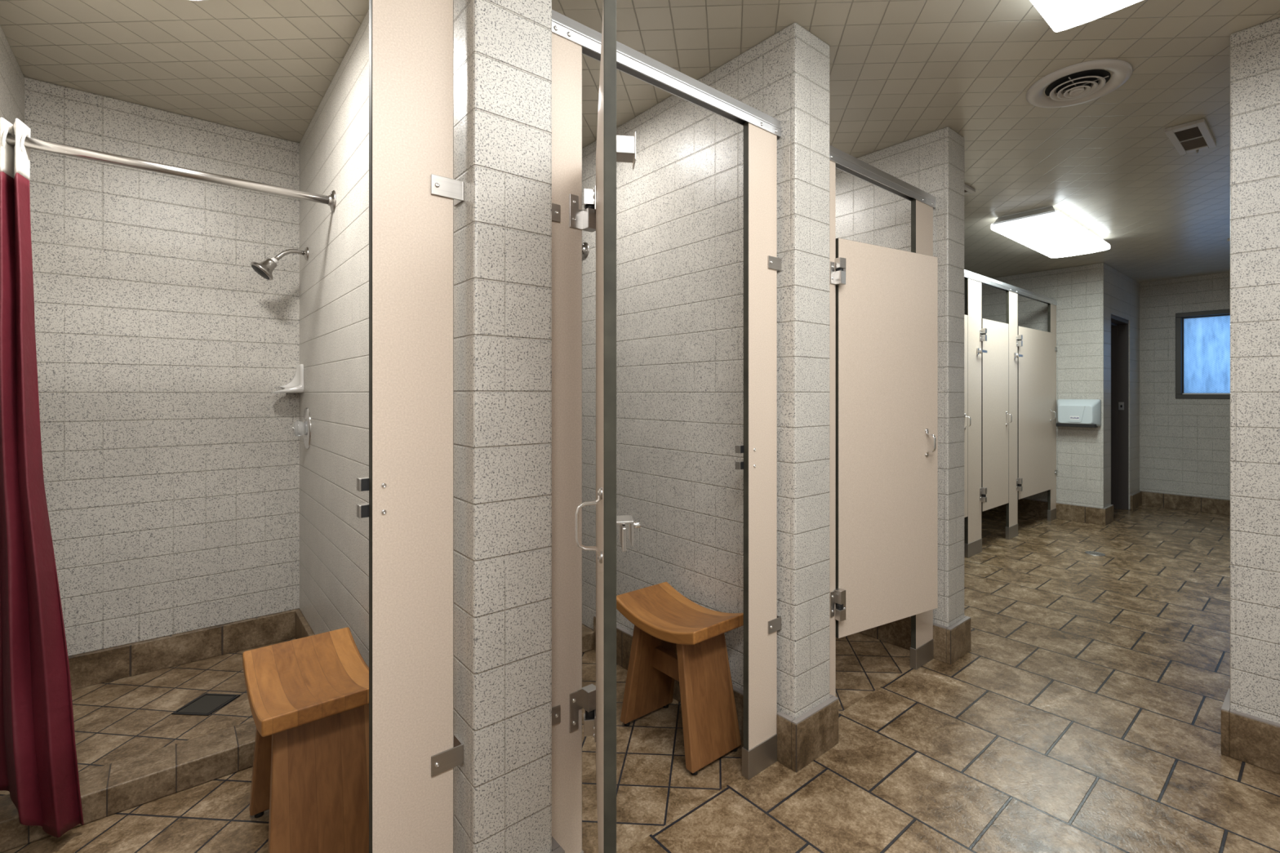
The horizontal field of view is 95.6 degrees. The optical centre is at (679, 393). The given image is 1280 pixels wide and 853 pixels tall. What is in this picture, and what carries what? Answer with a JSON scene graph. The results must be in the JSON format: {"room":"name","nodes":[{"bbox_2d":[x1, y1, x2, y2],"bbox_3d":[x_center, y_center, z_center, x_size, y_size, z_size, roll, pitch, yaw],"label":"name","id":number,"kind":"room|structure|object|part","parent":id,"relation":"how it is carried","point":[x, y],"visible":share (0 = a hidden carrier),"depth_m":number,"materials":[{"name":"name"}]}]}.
{"room":"public restroom","nodes":[
{"label":"public restroom","id":0,"kind":"room"},
{"bbox_2d":[0,25,24,124],"bbox_3d":[-1.828,0.003,1.316,0.190,2.375,2.110,0,0,-41],"label":"wall","id":1,"kind":"structure","parent":0,"point":[11,77],"depth_m":1.97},
{"bbox_2d":[5,133,336,212],"bbox_3d":[-1.611,-0.715,1.869,0.866,0.080,0.080,0,0,-41],"label":"curtain rod","id":2,"kind":"object","parent":1,"relation":"attached to","point":[29,143],"visible":1,"depth_m":1.84,"materials":[{"name":"silver metal"}]},
{"bbox_2d":[0,117,84,837],"bbox_3d":[-1.779,0.201,1.570,0.364,1.931,0.118,0,0,22],"label":"shower curtain","id":3,"kind":"object","parent":2,"relation":"hanging from","point":[39,770],"visible":0.98,"depth_m":1.55,"materials":[{"name":"red fabric"}]},
{"bbox_2d":[0,638,295,796],"bbox_3d":[-1.854,1.167,2.145,0.866,0.045,0.810,0,0,-41],"label":"floor","id":4,"kind":"structure","parent":0,"point":[117,720],"depth_m":2.09,"materials":[{"name":"tile"}]},
{"bbox_2d":[171,693,239,715],"bbox_3d":[-1.736,1.143,2.127,0.139,0.004,0.139,0,0,4],"label":"floor drain","id":5,"kind":"object","parent":4,"relation":"on","point":[206,704],"visible":1,"depth_m":2.12,"materials":[{"name":"grey metal"}]},
{"bbox_2d":[24,76,299,656],"bbox_3d":[-1.912,0.003,2.767,4.580,2.375,0.200,0,0,-41],"label":"wall","id":6,"kind":"structure","parent":0,"point":[171,456],"depth_m":2.42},
{"bbox_2d":[68,608,315,690],"bbox_3d":[-1.854,1.081,2.145,0.868,0.128,0.811,0,0,-41],"label":"baseboard","id":7,"kind":"structure","parent":6,"relation":"attached to","point":[108,664],"depth_m":2.44,"materials":[{"name":"tile"}]},
{"bbox_2d":[299,0,551,852],"bbox_3d":[-1.040,0.003,2.008,0.175,2.375,2.110,0,0,-41],"label":"wall","id":8,"kind":"structure","parent":0,"point":[503,48],"depth_m":1.24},
{"bbox_2d":[250,246,308,280],"bbox_3d":[-1.725,-0.567,2.500,0.204,0.165,0.098,0,0,-41],"label":"shower","id":9,"kind":"object","parent":8,"relation":"attached to","point":[264,268],"visible":1,"depth_m":2.46,"materials":[{"name":"silver metal"}]},
{"bbox_3d":[-1.702,-0.600,2.525,0.119,0.066,0.019,0,0,-41],"label":"arm","id":10,"kind":"part","parent":9,"relation":"part of","materials":[{"name":"silver metal"}]},
{"bbox_2d":[271,364,303,392],"bbox_3d":[-1.803,-0.068,2.647,0.127,0.132,0.122,0,0,-41],"label":"soap dish","id":11,"kind":"object","parent":8,"relation":"attached to","point":[296,384],"visible":1,"depth_m":2.65,"materials":[{"name":"white ceramic"}]},
{"bbox_2d":[292,407,311,448],"bbox_3d":[-1.672,0.155,2.551,0.056,0.184,0.169,0,0,-41],"label":"shower valve","id":12,"kind":"object","parent":8,"relation":"attached to","point":[300,428],"visible":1,"depth_m":2.53,"materials":[{"name":"silver metal"}]},
{"bbox_3d":[-1.676,0.155,2.547,0.036,0.068,0.068,0,0,-41],"label":"knob","id":13,"kind":"part","parent":12,"relation":"part of","materials":[{"name":"white plastic"}]},
{"bbox_2d":[550,836,564,852],"bbox_3d":[-0.357,1.098,1.230,0.215,0.184,0.080,0,0,-41],"label":"baseboard","id":14,"kind":"object","parent":8,"relation":"attached to","point":[556,848],"visible":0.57,"depth_m":1.28,"materials":[{"name":"tile"}]},
{"bbox_2d":[582,241,589,258],"bbox_3d":[-0.776,-0.685,2.493,0.860,0.080,0.080,0,0,-41],"label":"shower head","id":15,"kind":"object","parent":8,"relation":"attached to","point":[585,247],"visible":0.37,"depth_m":2.75,"materials":[{"name":"silver metal"}]},
{"bbox_2d":[551,8,781,137],"bbox_3d":[0.000,-0.863,1.609,0.861,0.055,0.033,0,0,-41],"label":"headrail","id":16,"kind":"object","parent":8,"relation":"attached to","point":[630,61],"visible":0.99,"depth_m":1.57,"materials":[{"name":"silver metal"}]},
{"bbox_2d":[593,614,743,740],"bbox_3d":[-0.361,1.111,2.019,0.862,0.159,1.050,0,0,-41],"label":"baseboard","id":17,"kind":"structure","parent":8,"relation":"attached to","point":[624,637],"depth_m":2.48,"materials":[{"name":"tile"}]},
{"bbox_2d":[0,0,1279,282],"bbox_3d":[1.896,-1.215,2.691,10.200,0.060,5.440,0,0,-41],"label":"ceiling","id":18,"kind":"structure","parent":0,"point":[900,71],"depth_m":2.14,"materials":[{"name":"beige tile"}]},
{"bbox_2d":[964,183,975,195],"bbox_3d":[1.544,-1.170,3.297,0.353,0.030,0.135,0,0,-41],"label":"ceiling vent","id":19,"kind":"object","parent":18,"relation":"in","point":[967,189],"visible":0.18,"depth_m":3.34,"materials":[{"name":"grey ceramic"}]},
{"bbox_2d":[990,205,1110,257],"bbox_3d":[2.700,-1.140,4.169,1.247,0.088,0.400,0,0,-41],"label":"ceiling light","id":20,"kind":"object","parent":18,"relation":"attached to","point":[1047,231],"visible":1,"depth_m":3.98,"materials":[{"name":"white plastic"}]},
{"bbox_3d":[2.243,-1.161,3.768,0.032,0.046,0.368,0,0,-41],"label":"plate","id":21,"kind":"part","parent":20,"relation":"part of","materials":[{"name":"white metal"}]},
{"bbox_2d":[1026,58,1132,107],"bbox_3d":[1.524,-1.170,2.217,0.336,0.038,0.336,0,0,-41],"label":"ceiling vent","id":22,"kind":"object","parent":18,"relation":"in","point":[1082,82],"visible":1,"depth_m":2.19,"materials":[{"name":"white metal"}]},
{"bbox_2d":[1030,0,1142,31],"bbox_3d":[0.793,-1.140,1.246,1.242,0.088,0.325,0,0,-41],"label":"ceiling light","id":23,"kind":"object","parent":18,"relation":"attached to","point":[1060,15],"visible":1,"depth_m":1.66,"materials":[{"name":"white plastic"}]},
{"bbox_2d":[1164,118,1216,155],"bbox_3d":[2.357,-1.170,2.665,0.380,0.030,0.132,0,0,-41],"label":"ceiling vent","id":24,"kind":"object","parent":18,"relation":"in","point":[1196,135],"visible":1,"depth_m":2.64,"materials":[{"name":"white plastic"}]},
{"bbox_2d":[2,505,1279,852],"bbox_3d":[1.945,1.220,2.634,10.200,0.060,5.290,0,0,-41],"label":"floor","id":25,"kind":"structure","parent":0,"point":[1082,713],"depth_m":1.91,"materials":[{"name":"tile"}]},
{"bbox_2d":[0,720,256,852],"bbox_3d":[-1.537,1.149,1.784,0.866,0.082,0.150,0,0,-41],"label":"shower curb","id":26,"kind":"object","parent":25,"relation":"on","point":[109,789],"visible":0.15,"depth_m":1.71,"materials":[{"name":"tile"}]},
{"bbox_2d":[242,626,368,852],"bbox_3d":[-0.981,0.960,1.550,0.268,0.460,0.462,0,0,-41],"label":"stool","id":27,"kind":"object","parent":25,"relation":"on","point":[308,696],"visible":0.85,"depth_m":1.44,"materials":[{"name":"brown wood"}]},
{"bbox_3d":[-1.087,0.981,1.671,0.241,0.390,0.102,0,0,-41],"label":"leg","id":28,"kind":"part","parent":27,"relation":"part of","materials":[{"name":"brown wood"}]},
{"bbox_3d":[-0.981,0.768,1.550,0.268,0.076,0.462,0,0,-41],"label":"seat","id":29,"kind":"part","parent":27,"relation":"part of","materials":[{"name":"brown wood"}]},
{"bbox_3d":[-0.875,0.981,1.429,0.241,0.390,0.102,0,0,-41],"label":"leg","id":30,"kind":"part","parent":27,"relation":"part of","materials":[{"name":"brown wood"}]},
{"bbox_2d":[356,0,463,852],"bbox_3d":[-0.532,0.175,1.154,0.189,2.030,0.052,0,0,-41],"label":"pilaster","id":31,"kind":"object","parent":25,"relation":"on","point":[415,750],"visible":1,"depth_m":1.14,"materials":[{"name":"plastic"}]},
{"bbox_2d":[551,32,595,852],"bbox_3d":[-0.268,0.175,1.369,0.152,2.030,0.054,0,0,-32],"label":"pilaster","id":32,"kind":"object","parent":25,"relation":"on","point":[569,220],"visible":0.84,"depth_m":1.37,"materials":[{"name":"plastic"}]},
{"bbox_3d":[-0.281,0.165,1.365,0.107,2.010,0.022,0,0,-41],"label":"panel","id":33,"kind":"part","parent":32,"relation":"part of","materials":[{"name":"plastic"}]},
{"bbox_2d":[575,0,640,852],"bbox_3d":[-0.147,0.163,1.115,0.099,1.458,0.600,0,0,-9],"label":"door","id":34,"kind":"structure","parent":32,"relation":"attached to","point":[611,148],"depth_m":0.82,"materials":[{"name":"laminate"}]},
{"bbox_3d":[-0.138,0.202,0.883,0.041,0.116,0.018,0,0,-9],"label":"pull handle","id":35,"kind":"part","parent":34,"relation":"part of","materials":[{"name":"silver metal"}]},
{"bbox_3d":[-0.145,0.163,1.105,0.018,1.458,0.578,0,0,-9],"label":"panel","id":36,"kind":"part","parent":34,"relation":"part of","materials":[{"name":"laminate"}]},
{"bbox_2d":[582,623,593,653],"bbox_3d":[-0.757,1.149,2.470,0.861,0.082,0.150,0,0,-41],"label":"shower curb","id":37,"kind":"object","parent":25,"relation":"on","point":[587,633],"visible":0.06,"depth_m":2.67,"materials":[{"name":"tile"}]},
{"bbox_2d":[616,582,743,775],"bbox_3d":[-0.002,0.960,2.005,0.250,0.460,0.425,0,0,-41],"label":"stool","id":38,"kind":"object","parent":25,"relation":"on","point":[678,638],"visible":0.92,"depth_m":1.93,"materials":[{"name":"brown wood"}]},
{"bbox_3d":[-0.096,0.982,2.112,0.225,0.389,0.102,0,0,-41],"label":"leg","id":39,"kind":"part","parent":38,"relation":"part of","materials":[{"name":"brown wood"}]},
{"bbox_3d":[-0.002,0.768,2.005,0.250,0.076,0.425,0,0,-41],"label":"seat","id":40,"kind":"part","parent":38,"relation":"part of","materials":[{"name":"brown wood"}]},
{"bbox_3d":[0.092,0.982,1.898,0.225,0.389,0.102,0,0,-41],"label":"leg","id":41,"kind":"part","parent":38,"relation":"part of","materials":[{"name":"brown wood"}]},
{"bbox_2d":[735,121,781,779],"bbox_3d":[0.253,0.175,1.844,0.172,2.030,0.052,0,0,-41],"label":"pilaster","id":42,"kind":"object","parent":25,"relation":"on","point":[762,264],"visible":1,"depth_m":1.82,"materials":[{"name":"laminate"}]},
{"bbox_3d":[0.258,0.165,1.838,0.138,2.010,0.022,0,0,-41],"label":"panel","id":43,"kind":"part","parent":42,"relation":"part of","materials":[{"name":"plastic"}]},
{"bbox_2d":[829,160,845,696],"bbox_3d":[0.525,0.175,2.066,0.152,2.030,0.055,0,0,-33],"label":"pilaster","id":44,"kind":"object","parent":25,"relation":"on","point":[837,276],"visible":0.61,"depth_m":2.08,"materials":[{"name":"plastic"}]},
{"bbox_3d":[0.515,0.165,2.065,0.116,2.010,0.022,0,0,-41],"label":"panel","id":45,"kind":"part","parent":44,"relation":"part of","materials":[{"name":"laminate"}]},
{"bbox_2d":[834,237,937,638],"bbox_3d":[0.812,0.163,2.255,0.600,1.458,0.099,0,0,-31],"label":"door","id":46,"kind":"structure","parent":44,"relation":"attached to","point":[886,307],"depth_m":2.24,"materials":[{"name":"plastic"}]},
{"bbox_3d":[1.020,0.202,2.346,0.018,0.116,0.041,0,0,-31],"label":"pull handle","id":47,"kind":"part","parent":46,"relation":"part of","materials":[{"name":"silver metal"}]},
{"bbox_2d":[910,199,933,670],"bbox_3d":[1.072,0.175,2.563,0.181,2.030,0.052,0,0,-41],"label":"pilaster","id":48,"kind":"object","parent":25,"relation":"on","point":[922,649],"visible":0.11,"depth_m":2.52,"materials":[{"name":"laminate"}]},
{"bbox_2d":[964,277,986,557],"bbox_3d":[2.192,0.175,4.274,0.272,2.030,0.060,0,0,-41],"label":"pilaster","id":49,"kind":"object","parent":25,"relation":"on","point":[973,540],"visible":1,"depth_m":4.26,"materials":[{"name":"laminate"}]},
{"bbox_3d":[2.174,0.165,4.278,0.243,2.010,0.022,0,0,-41],"label":"panel","id":50,"kind":"part","parent":49,"relation":"part of","materials":[{"name":"laminate"}]},
{"bbox_2d":[981,318,1012,511],"bbox_3d":[2.482,0.163,4.519,0.548,1.458,0.059,0,0,-41],"label":"door","id":51,"kind":"structure","parent":49,"relation":"attached to","point":[995,414],"depth_m":4.52,"materials":[{"name":"laminate"}]},
{"bbox_3d":[2.655,0.202,4.659,0.018,0.116,0.041,0,0,-41],"label":"pull handle","id":52,"kind":"part","parent":51,"relation":"part of","materials":[{"name":"silver metal"}]},
{"bbox_2d":[1005,290,1022,539],"bbox_3d":[2.768,0.175,4.780,0.226,2.030,0.060,0,0,-41],"label":"pilaster","id":53,"kind":"object","parent":25,"relation":"on","point":[1011,298],"visible":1,"depth_m":4.78,"materials":[{"name":"metal"}]},
{"bbox_3d":[2.749,0.165,4.784,0.195,2.010,0.022,0,0,-41],"label":"panel","id":54,"kind":"part","parent":53,"relation":"part of","materials":[{"name":"laminate"}]},
{"bbox_2d":[1017,325,1055,499],"bbox_3d":[3.163,0.163,5.112,0.866,1.458,0.059,0,0,-41],"label":"door","id":55,"kind":"structure","parent":53,"relation":"attached to","point":[1035,419],"depth_m":5.11,"materials":[{"name":"metal"}]},
{"bbox_2d":[1047,303,1057,520],"bbox_3d":[3.511,0.175,5.463,0.183,2.030,0.052,0,0,-41],"label":"pilaster","id":56,"kind":"object","parent":25,"relation":"on","point":[1051,512],"visible":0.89,"depth_m":5.45,"materials":[{"name":"laminate"}]},
{"bbox_2d":[1084,551,1105,555],"bbox_3d":[3.082,1.188,4.292,0.124,0.004,0.124,0,0,-41],"label":"floor drain","id":57,"kind":"object","parent":25,"relation":"on","point":[1090,553],"visible":1,"depth_m":4.28,"materials":[{"name":"silver metal"}]},
{"bbox_3d":[1.283,0.175,3.479,0.995,2.030,0.054,0,0,-41],"label":"pilaster","id":58,"kind":"object","parent":25,"relation":"on","visible":0},
{"bbox_2d":[964,314,970,517],"bbox_3d":[1.868,0.163,3.979,0.606,1.458,0.059,0,0,-41],"label":"door","id":59,"kind":"structure","parent":58,"relation":"attached to","point":[966,317],"depth_m":4.17,"materials":[{"name":"laminate"}]},
{"bbox_3d":[1.862,0.163,4.002,0.585,1.458,0.018,0,0,-41],"label":"panel","id":60,"kind":"part","parent":59,"relation":"part of","materials":[{"name":"laminate"}]},
{"bbox_3d":[2.063,0.202,4.139,0.018,0.116,0.041,0,0,-41],"label":"pull handle","id":61,"kind":"part","parent":59,"relation":"part of","materials":[{"name":"silver metal"}]},
{"bbox_2d":[964,269,1057,305],"bbox_3d":[2.245,-0.863,4.338,3.570,0.055,0.033,0,0,-41],"label":"headrail","id":62,"kind":"object","parent":58,"relation":"on","point":[984,280],"visible":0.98,"depth_m":4.69,"materials":[{"name":"silver metal"}]},
{"bbox_2d":[582,22,829,719],"bbox_3d":[-0.255,0.003,2.698,0.194,2.375,2.110,0,0,-41],"label":"wall","id":63,"kind":"structure","parent":0,"point":[680,208],"depth_m":2.12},
{"bbox_2d":[776,693,838,772],"bbox_3d":[0.428,1.113,1.921,0.234,0.154,0.080,0,0,-41],"label":"baseboard","id":64,"kind":"object","parent":63,"relation":"attached to","point":[802,740],"visible":0.88,"depth_m":1.86,"materials":[{"name":"tile"}]},
{"bbox_2d":[859,616,911,650],"bbox_3d":[0.447,1.111,2.729,0.903,0.159,1.050,0,0,-41],"label":"baseboard","id":65,"kind":"structure","parent":63,"relation":"attached to","point":[898,633],"depth_m":2.73,"materials":[{"name":"tile"}]},
{"bbox_2d":[964,262,1111,508],"bbox_3d":[3.325,0.003,6.016,0.268,2.375,1.850,0,0,-41],"label":"wall","id":66,"kind":"structure","parent":0,"point":[1082,293],"depth_m":5.38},
{"bbox_2d":[991,498,1113,525],"bbox_3d":[3.327,1.115,5.999,0.288,0.151,1.860,0,0,-41],"label":"baseboard","id":67,"kind":"structure","parent":66,"relation":"attached to","point":[1093,515],"depth_m":5.41,"materials":[{"name":"tile"}]},
{"bbox_2d":[1056,399,1101,427],"bbox_3d":[3.660,0.181,5.329,0.134,0.254,0.344,0,0,-41],"label":"dryer","id":68,"kind":"object","parent":66,"relation":"attached to","point":[1085,413],"visible":1,"depth_m":5.27,"materials":[{"name":"grey"}]},
{"bbox_3d":[3.612,0.188,5.288,0.006,0.148,0.160,0,0,-41],"label":"raised panel","id":69,"kind":"part","parent":68,"relation":"part of","materials":[{"name":"grey"}]},
{"bbox_2d":[1056,422,1097,427],"bbox_3d":[3.661,0.293,5.331,0.108,0.030,0.304,0,0,-41],"label":"outlet","id":70,"kind":"object","parent":68,"relation":"attached to","point":[1063,424],"depth_m":5.27,"materials":[{"name":"black plastic"}]},
{"bbox_2d":[835,17,1279,724],"bbox_3d":[1.529,0.003,2.342,0.212,2.375,5.000,0,0,-41],"label":"wall","id":71,"kind":"structure","parent":0,"point":[1255,51],"depth_m":1.89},
{"bbox_2d":[829,145,936,208],"bbox_3d":[0.807,-0.863,2.319,0.902,0.055,0.033,0,0,-41],"label":"headrail","id":72,"kind":"object","parent":71,"relation":"attached to","point":[845,162],"visible":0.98,"depth_m":2.29,"materials":[{"name":"silver metal"}]},
{"bbox_2d":[933,615,970,664],"bbox_3d":[1.244,1.113,2.637,0.214,0.154,0.080,0,0,-41],"label":"baseboard","id":73,"kind":"object","parent":71,"relation":"attached to","point":[951,643],"visible":0.89,"depth_m":2.58,"materials":[{"name":"tile"}]},
{"bbox_2d":[1221,688,1279,774],"bbox_3d":[2.529,1.115,1.227,0.220,0.151,2.005,0,0,-41],"label":"baseboard","id":74,"kind":"structure","parent":71,"relation":"attached to","point":[1254,740],"depth_m":1.86,"materials":[{"name":"tile"}]},
{"bbox_2d":[1128,277,1139,510],"bbox_3d":[4.768,0.003,6.186,0.630,2.375,0.200,0,0,-41],"label":"wall","id":75,"kind":"structure","parent":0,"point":[1134,322],"depth_m":6.03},
{"bbox_2d":[1111,315,1128,510],"bbox_3d":[4.252,0.224,5.731,0.747,1.933,0.173,0,0,-41],"label":"door","id":76,"kind":"structure","parent":75,"relation":"attached to","point":[1119,326],"depth_m":5.95,"materials":[{"name":"grey paint"}]},
{"bbox_3d":[4.536,0.130,5.939,0.003,0.080,0.045,0,0,-41],"label":"strike plate","id":77,"kind":"part","parent":76,"relation":"part of","materials":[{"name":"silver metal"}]},
{"bbox_2d":[1111,266,1129,320],"bbox_3d":[4.250,-0.965,5.731,0.752,0.440,0.200,0,0,-41],"label":"lintel","id":78,"kind":"object","parent":75,"relation":"attached to","point":[1120,282],"visible":0.47,"depth_m":5.64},
{"bbox_2d":[1130,490,1142,510],"bbox_3d":[4.769,1.115,6.041,0.420,0.151,0.021,0,0,-41],"label":"baseboard","id":79,"kind":"structure","parent":75,"relation":"attached to","point":[1135,498],"depth_m":5.99,"materials":[{"name":"tile"}]},
{"bbox_2d":[1139,271,1230,499],"bbox_3d":[6.095,0.003,5.002,0.200,2.375,3.370,0,0,-41],"label":"wall","id":80,"kind":"structure","parent":0,"point":[1184,444],"depth_m":5.97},
{"bbox_2d":[1141,490,1230,515],"bbox_3d":[5.959,1.115,4.990,0.021,0.151,3.130,0,0,-41],"label":"baseboard","id":81,"kind":"structure","parent":80,"relation":"attached to","point":[1190,503],"depth_m":5.89,"materials":[{"name":"tile"}]},
{"bbox_2d":[1175,308,1230,399],"bbox_3d":[5.464,-0.385,5.643,0.122,0.880,0.945,0,0,-41],"label":"window","id":82,"kind":"structure","parent":80,"relation":"in","point":[1202,338],"depth_m":5.85,"materials":[{"name":"blue glass"}]}
]}

